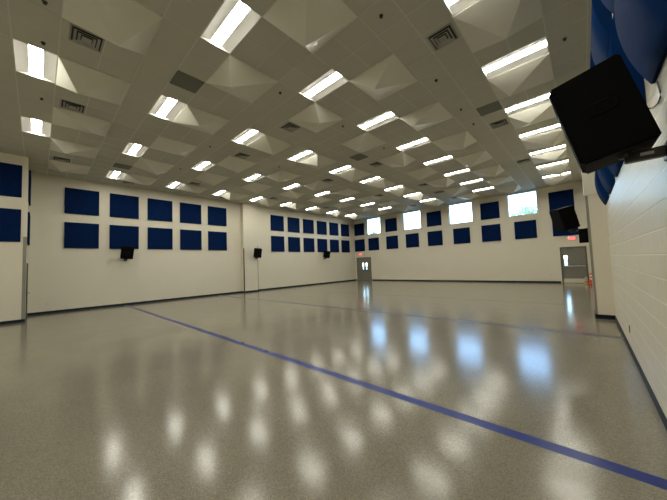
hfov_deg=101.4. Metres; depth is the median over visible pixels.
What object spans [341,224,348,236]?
acoustic panel
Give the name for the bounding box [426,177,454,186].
ceiling panel
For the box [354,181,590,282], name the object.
wall
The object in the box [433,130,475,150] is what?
ceiling panel
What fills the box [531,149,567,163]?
ceiling panel
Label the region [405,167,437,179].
ceiling panel
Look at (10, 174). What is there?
acoustic panel
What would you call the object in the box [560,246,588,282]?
door
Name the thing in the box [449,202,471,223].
window
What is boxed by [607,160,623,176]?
acoustic panel
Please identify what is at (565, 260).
ground
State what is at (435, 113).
ceiling panel
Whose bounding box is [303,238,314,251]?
acoustic panel
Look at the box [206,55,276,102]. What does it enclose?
ceiling panel
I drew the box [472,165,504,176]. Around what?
ceiling panel
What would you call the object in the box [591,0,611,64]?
acoustic panel
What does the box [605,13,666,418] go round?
wall
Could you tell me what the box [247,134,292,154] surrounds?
ceiling panel
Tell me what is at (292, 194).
ceiling panel
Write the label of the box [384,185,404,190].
ceiling light
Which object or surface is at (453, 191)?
ceiling panel
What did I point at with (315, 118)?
ceiling panel
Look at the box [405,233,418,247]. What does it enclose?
acoustic panel
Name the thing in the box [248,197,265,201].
ceiling light
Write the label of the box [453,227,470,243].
acoustic panel
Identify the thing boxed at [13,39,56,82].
ceiling light
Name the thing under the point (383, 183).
ceiling panel
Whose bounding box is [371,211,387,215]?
ceiling panel
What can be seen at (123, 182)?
ceiling vent
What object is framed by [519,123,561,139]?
ceiling light
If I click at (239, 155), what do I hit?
ceiling vent
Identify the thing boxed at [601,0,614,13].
acoustic panel
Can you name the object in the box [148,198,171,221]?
acoustic panel
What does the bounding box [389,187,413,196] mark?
ceiling panel
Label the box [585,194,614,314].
wall
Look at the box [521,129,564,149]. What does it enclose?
ceiling panel
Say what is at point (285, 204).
ceiling light
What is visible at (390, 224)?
acoustic panel
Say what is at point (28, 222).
acoustic panel
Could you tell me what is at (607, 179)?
acoustic panel
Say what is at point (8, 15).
grid
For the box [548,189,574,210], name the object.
acoustic panel
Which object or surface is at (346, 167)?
ceiling light
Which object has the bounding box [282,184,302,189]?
ceiling light
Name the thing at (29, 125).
ceiling light
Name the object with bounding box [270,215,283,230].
acoustic panel
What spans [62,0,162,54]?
ceiling panel
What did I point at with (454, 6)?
ceiling light
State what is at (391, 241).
acoustic panel
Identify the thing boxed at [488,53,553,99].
ceiling panel
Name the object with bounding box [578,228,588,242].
equipment box
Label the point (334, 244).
acoustic panel
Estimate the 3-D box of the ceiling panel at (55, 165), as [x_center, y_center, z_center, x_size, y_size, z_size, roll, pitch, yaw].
[-10.999,-3.288,11.353,1.205,0.300,1.205,-5,-4,43]
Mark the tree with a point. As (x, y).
(524, 210)
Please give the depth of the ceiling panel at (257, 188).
14.90 m
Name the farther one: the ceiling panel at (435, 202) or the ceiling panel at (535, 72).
the ceiling panel at (435, 202)
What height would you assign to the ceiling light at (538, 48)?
0.092 m
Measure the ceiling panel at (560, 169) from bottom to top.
0.300 m
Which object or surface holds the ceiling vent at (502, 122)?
in the ceiling
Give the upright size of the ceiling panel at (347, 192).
0.300 m
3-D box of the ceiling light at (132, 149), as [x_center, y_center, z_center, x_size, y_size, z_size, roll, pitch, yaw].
[-7.290,-3.700,10.007,1.196,0.092,0.588,-5,-4,43]
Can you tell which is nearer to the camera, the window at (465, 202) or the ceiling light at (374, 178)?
the ceiling light at (374, 178)
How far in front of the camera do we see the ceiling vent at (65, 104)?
7.23 m
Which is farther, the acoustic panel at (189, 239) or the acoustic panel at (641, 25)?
the acoustic panel at (189, 239)
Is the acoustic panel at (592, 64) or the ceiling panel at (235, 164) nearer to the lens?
the acoustic panel at (592, 64)
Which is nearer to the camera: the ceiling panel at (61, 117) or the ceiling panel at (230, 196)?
the ceiling panel at (61, 117)
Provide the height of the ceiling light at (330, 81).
0.092 m
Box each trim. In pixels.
[21,237,26,318]
[243,248,244,290]
[581,171,596,200]
[585,196,597,313]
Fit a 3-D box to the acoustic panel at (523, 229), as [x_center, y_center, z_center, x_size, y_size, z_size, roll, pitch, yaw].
[12.788,-1.351,18.171,1.200,1.190,0.055,-5,-4,43]
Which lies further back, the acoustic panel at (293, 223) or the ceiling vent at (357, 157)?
the acoustic panel at (293, 223)
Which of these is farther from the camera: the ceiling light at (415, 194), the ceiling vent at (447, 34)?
the ceiling light at (415, 194)
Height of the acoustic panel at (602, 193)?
1.190 m
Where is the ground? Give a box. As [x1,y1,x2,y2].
[363,259,567,269]
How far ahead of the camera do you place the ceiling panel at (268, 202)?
18.34 m
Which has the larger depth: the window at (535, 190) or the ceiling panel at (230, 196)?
the window at (535, 190)
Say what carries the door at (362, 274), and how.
in the wall at (510, 258)
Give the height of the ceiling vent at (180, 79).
0.006 m
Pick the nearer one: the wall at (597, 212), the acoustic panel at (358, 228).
the wall at (597, 212)
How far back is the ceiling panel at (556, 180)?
15.63 m
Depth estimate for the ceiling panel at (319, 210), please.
21.92 m
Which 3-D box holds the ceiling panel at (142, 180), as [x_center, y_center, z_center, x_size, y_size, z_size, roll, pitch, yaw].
[-9.344,-3.252,13.143,1.205,0.300,1.205,-5,-4,43]
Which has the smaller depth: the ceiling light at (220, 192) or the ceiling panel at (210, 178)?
the ceiling panel at (210, 178)
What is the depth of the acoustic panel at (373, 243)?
26.36 m
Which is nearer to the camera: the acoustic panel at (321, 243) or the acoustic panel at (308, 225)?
the acoustic panel at (308, 225)
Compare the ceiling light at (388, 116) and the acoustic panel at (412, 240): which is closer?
the ceiling light at (388, 116)
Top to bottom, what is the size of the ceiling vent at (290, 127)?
0.028 m
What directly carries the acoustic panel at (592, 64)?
attached to the wall at (636, 206)
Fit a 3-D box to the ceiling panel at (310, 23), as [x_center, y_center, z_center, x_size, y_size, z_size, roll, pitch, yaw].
[-0.402,-4.042,4.893,1.205,0.300,1.205,-5,-4,43]
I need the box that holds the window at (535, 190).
[507,190,537,216]
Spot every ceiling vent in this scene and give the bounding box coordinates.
[53,156,70,162]
[59,99,85,113]
[68,23,104,53]
[112,163,132,169]
[122,181,134,184]
[169,70,204,93]
[189,182,200,185]
[234,152,250,158]
[280,122,300,132]
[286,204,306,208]
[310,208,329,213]
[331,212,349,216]
[349,153,367,160]
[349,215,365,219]
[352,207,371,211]
[369,162,383,166]
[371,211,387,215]
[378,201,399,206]
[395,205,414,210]
[426,23,459,50]
[476,101,502,115]
[489,118,508,128]
[517,158,530,163]
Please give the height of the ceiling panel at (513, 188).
0.300 m
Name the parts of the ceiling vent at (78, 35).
plate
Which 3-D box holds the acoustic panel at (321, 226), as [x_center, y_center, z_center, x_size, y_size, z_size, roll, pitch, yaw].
[-1.050,-1.992,24.560,0.055,1.190,1.200,-5,-4,43]
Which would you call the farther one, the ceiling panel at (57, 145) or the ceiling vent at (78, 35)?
the ceiling panel at (57, 145)
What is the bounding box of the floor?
[0,280,666,499]
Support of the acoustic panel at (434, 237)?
attached to the wall at (510, 258)
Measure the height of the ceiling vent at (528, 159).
0.028 m
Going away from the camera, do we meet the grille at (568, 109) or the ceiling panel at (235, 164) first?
the grille at (568, 109)
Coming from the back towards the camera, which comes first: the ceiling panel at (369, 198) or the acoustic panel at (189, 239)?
the ceiling panel at (369, 198)
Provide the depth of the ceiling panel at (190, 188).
14.67 m
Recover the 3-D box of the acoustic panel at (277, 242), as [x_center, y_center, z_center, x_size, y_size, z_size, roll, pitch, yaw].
[-4.269,-0.471,20.927,0.055,1.190,1.200,-5,-4,43]
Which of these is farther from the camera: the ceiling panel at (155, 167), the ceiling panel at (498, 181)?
the ceiling panel at (498, 181)
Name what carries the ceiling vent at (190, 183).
in the ceiling
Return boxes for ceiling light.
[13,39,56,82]
[21,116,50,136]
[106,171,125,179]
[122,143,148,156]
[148,95,185,120]
[165,182,183,188]
[191,161,215,170]
[201,0,260,53]
[212,190,228,195]
[231,128,263,144]
[243,174,264,181]
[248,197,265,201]
[279,203,294,205]
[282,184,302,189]
[287,150,316,161]
[299,69,347,101]
[314,191,330,196]
[329,165,353,173]
[340,198,354,201]
[357,111,397,131]
[360,177,381,183]
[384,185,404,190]
[395,137,430,151]
[404,193,421,196]
[423,155,453,165]
[444,0,476,15]
[444,169,470,176]
[460,179,483,185]
[473,187,494,191]
[481,37,547,78]
[504,92,549,115]
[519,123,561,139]
[529,144,565,156]
[537,160,568,169]
[542,172,570,178]
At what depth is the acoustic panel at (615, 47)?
2.34 m
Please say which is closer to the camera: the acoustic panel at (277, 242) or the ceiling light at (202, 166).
the ceiling light at (202, 166)
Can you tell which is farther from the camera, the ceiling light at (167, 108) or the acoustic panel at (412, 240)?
the acoustic panel at (412, 240)
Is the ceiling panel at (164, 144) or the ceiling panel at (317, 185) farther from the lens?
the ceiling panel at (317, 185)
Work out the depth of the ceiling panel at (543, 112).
8.40 m
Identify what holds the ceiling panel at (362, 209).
in the ceiling
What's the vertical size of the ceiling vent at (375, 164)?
0.028 m
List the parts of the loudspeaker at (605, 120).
handle, arm, wall plate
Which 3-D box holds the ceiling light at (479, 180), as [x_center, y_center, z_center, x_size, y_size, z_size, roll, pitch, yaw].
[8.006,-3.959,15.799,1.196,0.092,0.588,-5,-4,43]
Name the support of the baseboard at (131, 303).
attached to the wall at (60, 277)
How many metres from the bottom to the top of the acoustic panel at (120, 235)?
1.190 m
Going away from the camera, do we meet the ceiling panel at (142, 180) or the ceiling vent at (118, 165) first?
the ceiling vent at (118, 165)
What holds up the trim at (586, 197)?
attached to the wall at (597, 212)
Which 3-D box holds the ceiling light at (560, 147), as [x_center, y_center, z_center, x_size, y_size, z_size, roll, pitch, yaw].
[9.033,-4.232,11.533,1.196,0.092,0.588,-5,-4,43]
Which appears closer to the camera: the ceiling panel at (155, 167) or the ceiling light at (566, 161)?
the ceiling panel at (155, 167)
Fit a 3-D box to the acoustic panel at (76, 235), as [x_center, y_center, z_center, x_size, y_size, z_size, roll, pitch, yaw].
[-11.791,-0.674,12.794,0.055,1.190,1.200,-5,-4,43]
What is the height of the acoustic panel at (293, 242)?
1.190 m
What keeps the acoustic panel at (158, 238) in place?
attached to the wall at (60, 277)
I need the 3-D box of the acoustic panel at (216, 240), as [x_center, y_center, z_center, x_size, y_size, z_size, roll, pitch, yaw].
[-7.433,-0.579,17.507,0.055,1.190,1.200,-5,-4,43]
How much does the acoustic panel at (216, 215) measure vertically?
1.190 m
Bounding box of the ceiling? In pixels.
[0,0,591,220]
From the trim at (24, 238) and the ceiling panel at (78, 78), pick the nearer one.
the ceiling panel at (78, 78)
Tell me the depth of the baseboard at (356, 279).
20.26 m
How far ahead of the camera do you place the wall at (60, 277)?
14.76 m
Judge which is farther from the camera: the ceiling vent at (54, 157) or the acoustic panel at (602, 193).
the ceiling vent at (54, 157)
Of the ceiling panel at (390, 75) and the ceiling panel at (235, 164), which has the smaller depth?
the ceiling panel at (390, 75)
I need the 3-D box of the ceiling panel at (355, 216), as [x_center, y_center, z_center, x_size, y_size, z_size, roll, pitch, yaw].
[2.242,-3.002,25.675,1.205,0.300,1.205,-5,-4,43]
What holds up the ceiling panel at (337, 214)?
in the ceiling
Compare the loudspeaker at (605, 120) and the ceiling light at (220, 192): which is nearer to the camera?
the loudspeaker at (605, 120)
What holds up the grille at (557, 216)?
attached to the loudspeaker at (564, 218)
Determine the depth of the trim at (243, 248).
18.42 m
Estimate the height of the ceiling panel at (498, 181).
0.300 m
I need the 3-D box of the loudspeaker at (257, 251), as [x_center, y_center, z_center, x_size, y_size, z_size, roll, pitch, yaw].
[-5.258,0.236,18.783,0.533,0.768,0.728,-1,-4,-27]
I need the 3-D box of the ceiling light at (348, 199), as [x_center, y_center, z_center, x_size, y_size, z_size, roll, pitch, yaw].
[0.986,-3.521,18.959,1.196,0.092,0.588,-5,-4,43]
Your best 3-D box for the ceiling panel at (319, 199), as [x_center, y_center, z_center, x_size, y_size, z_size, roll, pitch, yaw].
[-0.935,-3.267,18.654,1.205,0.300,1.205,-5,-4,43]
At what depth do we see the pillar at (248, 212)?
18.79 m
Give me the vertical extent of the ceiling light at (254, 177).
0.092 m
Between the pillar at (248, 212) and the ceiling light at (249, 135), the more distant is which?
the pillar at (248, 212)
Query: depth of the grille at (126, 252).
13.54 m
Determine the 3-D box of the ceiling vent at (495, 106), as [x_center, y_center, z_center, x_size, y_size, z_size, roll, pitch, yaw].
[4.641,-4.202,8.121,0.590,0.006,0.590,-5,-4,43]
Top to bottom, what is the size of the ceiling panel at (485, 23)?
0.300 m
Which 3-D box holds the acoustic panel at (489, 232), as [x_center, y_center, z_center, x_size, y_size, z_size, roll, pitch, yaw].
[11.292,-1.218,19.551,1.200,1.190,0.055,-5,-4,43]
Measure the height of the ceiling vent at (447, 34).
0.028 m
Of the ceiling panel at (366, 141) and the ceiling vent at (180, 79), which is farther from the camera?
the ceiling panel at (366, 141)
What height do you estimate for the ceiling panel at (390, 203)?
0.300 m
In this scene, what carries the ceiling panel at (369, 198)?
in the ceiling
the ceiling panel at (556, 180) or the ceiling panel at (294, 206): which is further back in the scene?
the ceiling panel at (294, 206)
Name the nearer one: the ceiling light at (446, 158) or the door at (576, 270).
the ceiling light at (446, 158)
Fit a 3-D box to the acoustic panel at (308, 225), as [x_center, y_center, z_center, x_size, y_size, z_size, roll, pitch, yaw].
[-2.143,-2.015,23.378,0.055,1.190,1.200,-5,-4,43]
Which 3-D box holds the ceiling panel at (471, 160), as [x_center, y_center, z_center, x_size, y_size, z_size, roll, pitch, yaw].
[6.218,-3.899,12.054,1.205,0.300,1.205,-5,-4,43]
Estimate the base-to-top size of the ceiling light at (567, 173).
0.092 m
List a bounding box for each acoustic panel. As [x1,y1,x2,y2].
[0,162,21,197]
[0,208,20,241]
[27,212,29,244]
[28,170,30,205]
[64,222,98,248]
[65,187,98,215]
[109,225,138,248]
[110,193,138,218]
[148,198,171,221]
[148,227,172,249]
[180,202,200,223]
[180,229,201,249]
[208,206,226,225]
[208,231,226,249]
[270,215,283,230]
[271,236,284,251]
[287,217,299,232]
[288,237,299,251]
[303,219,313,233]
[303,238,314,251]
[317,221,326,234]
[317,239,326,251]
[329,222,338,235]
[330,239,338,251]
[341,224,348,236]
[341,240,349,252]
[354,223,363,235]
[355,239,364,251]
[368,237,378,250]
[385,218,396,231]
[386,235,397,248]
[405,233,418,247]
[426,210,441,226]
[427,230,442,245]
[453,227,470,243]
[480,201,499,219]
[481,224,500,241]
[514,220,536,238]
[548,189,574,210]
[552,222,578,236]
[590,53,594,67]
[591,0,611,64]
[595,171,608,204]
[597,167,614,193]
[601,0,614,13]
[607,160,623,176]
[608,13,646,103]
[614,0,666,83]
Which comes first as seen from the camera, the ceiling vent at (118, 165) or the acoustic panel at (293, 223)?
the ceiling vent at (118, 165)
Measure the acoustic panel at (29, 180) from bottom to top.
1.190 m
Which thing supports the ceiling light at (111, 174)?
attached to the ceiling
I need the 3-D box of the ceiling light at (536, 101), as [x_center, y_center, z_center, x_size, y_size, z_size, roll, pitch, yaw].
[5.723,-4.304,7.953,1.196,0.092,0.588,-5,-4,43]
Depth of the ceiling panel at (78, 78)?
6.20 m
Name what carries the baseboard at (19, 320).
attached to the wall at (11, 253)
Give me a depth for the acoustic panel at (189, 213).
16.36 m
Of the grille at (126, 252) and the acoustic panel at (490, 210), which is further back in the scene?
the acoustic panel at (490, 210)
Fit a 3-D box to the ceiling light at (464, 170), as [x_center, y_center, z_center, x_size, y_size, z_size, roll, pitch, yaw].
[6.351,-3.995,14.008,1.196,0.092,0.588,-5,-4,43]
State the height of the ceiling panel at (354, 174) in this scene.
0.300 m
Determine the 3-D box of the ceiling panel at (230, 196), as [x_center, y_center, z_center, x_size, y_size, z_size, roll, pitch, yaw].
[-6.034,-3.181,16.724,1.205,0.300,1.205,-5,-4,43]
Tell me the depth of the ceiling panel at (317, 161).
11.45 m
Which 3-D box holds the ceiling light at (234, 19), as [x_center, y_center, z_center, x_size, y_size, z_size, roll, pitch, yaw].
[-1.925,-4.174,5.057,1.196,0.092,0.588,-5,-4,43]
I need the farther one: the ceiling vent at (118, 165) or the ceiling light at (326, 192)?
the ceiling light at (326, 192)
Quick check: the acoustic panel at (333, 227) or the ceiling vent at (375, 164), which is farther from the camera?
the acoustic panel at (333, 227)
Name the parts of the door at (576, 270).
kick plate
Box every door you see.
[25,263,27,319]
[357,257,371,279]
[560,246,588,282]
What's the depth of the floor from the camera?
3.33 m
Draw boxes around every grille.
[121,247,133,258]
[548,95,583,172]
[549,210,564,230]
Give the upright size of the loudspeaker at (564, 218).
0.768 m
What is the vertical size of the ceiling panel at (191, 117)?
0.300 m
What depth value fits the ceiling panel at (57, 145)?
9.41 m
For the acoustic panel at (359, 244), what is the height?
1.190 m
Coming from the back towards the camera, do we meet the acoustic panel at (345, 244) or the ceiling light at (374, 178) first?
the acoustic panel at (345, 244)
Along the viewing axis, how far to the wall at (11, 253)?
9.81 m
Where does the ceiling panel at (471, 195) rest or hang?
in the ceiling
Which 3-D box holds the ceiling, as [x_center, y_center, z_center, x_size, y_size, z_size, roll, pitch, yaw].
[-0.089,-3.805,12.710,17.740,0.050,25.630,-5,-4,43]
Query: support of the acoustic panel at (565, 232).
attached to the wall at (510, 258)
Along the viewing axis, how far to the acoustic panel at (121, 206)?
14.02 m
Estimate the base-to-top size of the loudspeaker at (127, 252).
0.768 m
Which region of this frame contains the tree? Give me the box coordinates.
[510,203,536,215]
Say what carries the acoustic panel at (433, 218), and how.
attached to the wall at (510, 258)
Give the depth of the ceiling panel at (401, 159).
11.68 m
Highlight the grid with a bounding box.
[0,0,590,219]
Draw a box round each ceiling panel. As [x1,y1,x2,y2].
[48,160,89,173]
[50,138,98,158]
[52,106,111,136]
[56,56,130,104]
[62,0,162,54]
[122,174,156,184]
[134,158,174,174]
[149,136,196,156]
[172,105,228,134]
[178,184,208,193]
[195,172,229,184]
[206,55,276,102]
[217,156,256,172]
[221,192,248,199]
[241,182,271,193]
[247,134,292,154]
[257,198,280,206]
[263,0,357,53]
[266,170,300,181]
[278,191,303,198]
[288,103,342,132]
[298,154,337,168]
[304,181,332,189]
[307,197,330,202]
[332,202,353,208]
[334,189,360,195]
[337,168,368,181]
[341,132,385,152]
[350,54,418,101]
[358,196,381,202]
[366,179,394,188]
[378,152,415,166]
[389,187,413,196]
[400,101,453,130]
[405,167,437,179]
[408,194,429,199]
[423,200,443,205]
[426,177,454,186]
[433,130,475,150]
[443,186,468,194]
[453,0,541,52]
[456,150,491,166]
[456,193,478,198]
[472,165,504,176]
[485,176,513,185]
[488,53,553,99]
[496,184,520,192]
[508,102,555,128]
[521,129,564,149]
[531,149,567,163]
[538,163,569,174]
[543,174,571,185]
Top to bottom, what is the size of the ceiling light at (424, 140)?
0.092 m
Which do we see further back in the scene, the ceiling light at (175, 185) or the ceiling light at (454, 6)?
the ceiling light at (175, 185)
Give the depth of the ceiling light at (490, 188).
17.64 m
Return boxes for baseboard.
[0,319,24,324]
[27,279,355,315]
[356,279,560,282]
[594,309,666,430]
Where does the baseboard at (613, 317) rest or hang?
attached to the wall at (636, 206)
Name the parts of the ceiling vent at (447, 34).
plate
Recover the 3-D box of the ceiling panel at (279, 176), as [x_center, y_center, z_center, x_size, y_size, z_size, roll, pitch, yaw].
[-2.457,-3.497,13.423,1.205,0.300,1.205,-5,-4,43]
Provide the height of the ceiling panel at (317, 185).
0.300 m
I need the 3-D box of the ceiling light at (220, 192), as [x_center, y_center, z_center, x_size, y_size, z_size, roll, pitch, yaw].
[-6.662,-3.392,16.063,1.196,0.092,0.588,-5,-4,43]
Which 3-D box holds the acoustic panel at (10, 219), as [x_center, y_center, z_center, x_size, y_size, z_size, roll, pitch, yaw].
[-11.836,-0.896,9.530,0.055,1.190,1.200,-5,-4,43]
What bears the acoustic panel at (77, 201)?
attached to the wall at (60, 277)
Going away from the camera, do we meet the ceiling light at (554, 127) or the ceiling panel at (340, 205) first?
the ceiling light at (554, 127)
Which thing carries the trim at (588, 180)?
attached to the wall at (597, 212)
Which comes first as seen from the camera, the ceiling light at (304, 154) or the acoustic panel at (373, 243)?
the ceiling light at (304, 154)
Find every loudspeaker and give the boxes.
[120,245,133,260]
[253,248,261,258]
[323,250,329,258]
[548,54,666,173]
[549,205,579,231]
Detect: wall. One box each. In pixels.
[0,152,29,321]
[27,172,355,312]
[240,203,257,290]
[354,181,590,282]
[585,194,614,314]
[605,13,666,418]
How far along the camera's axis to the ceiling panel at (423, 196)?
18.55 m
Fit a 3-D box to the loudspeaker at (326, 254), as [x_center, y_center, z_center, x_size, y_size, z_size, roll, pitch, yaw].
[-0.666,0.424,24.254,0.533,0.768,0.736,0,-4,-36]
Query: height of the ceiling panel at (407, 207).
0.300 m

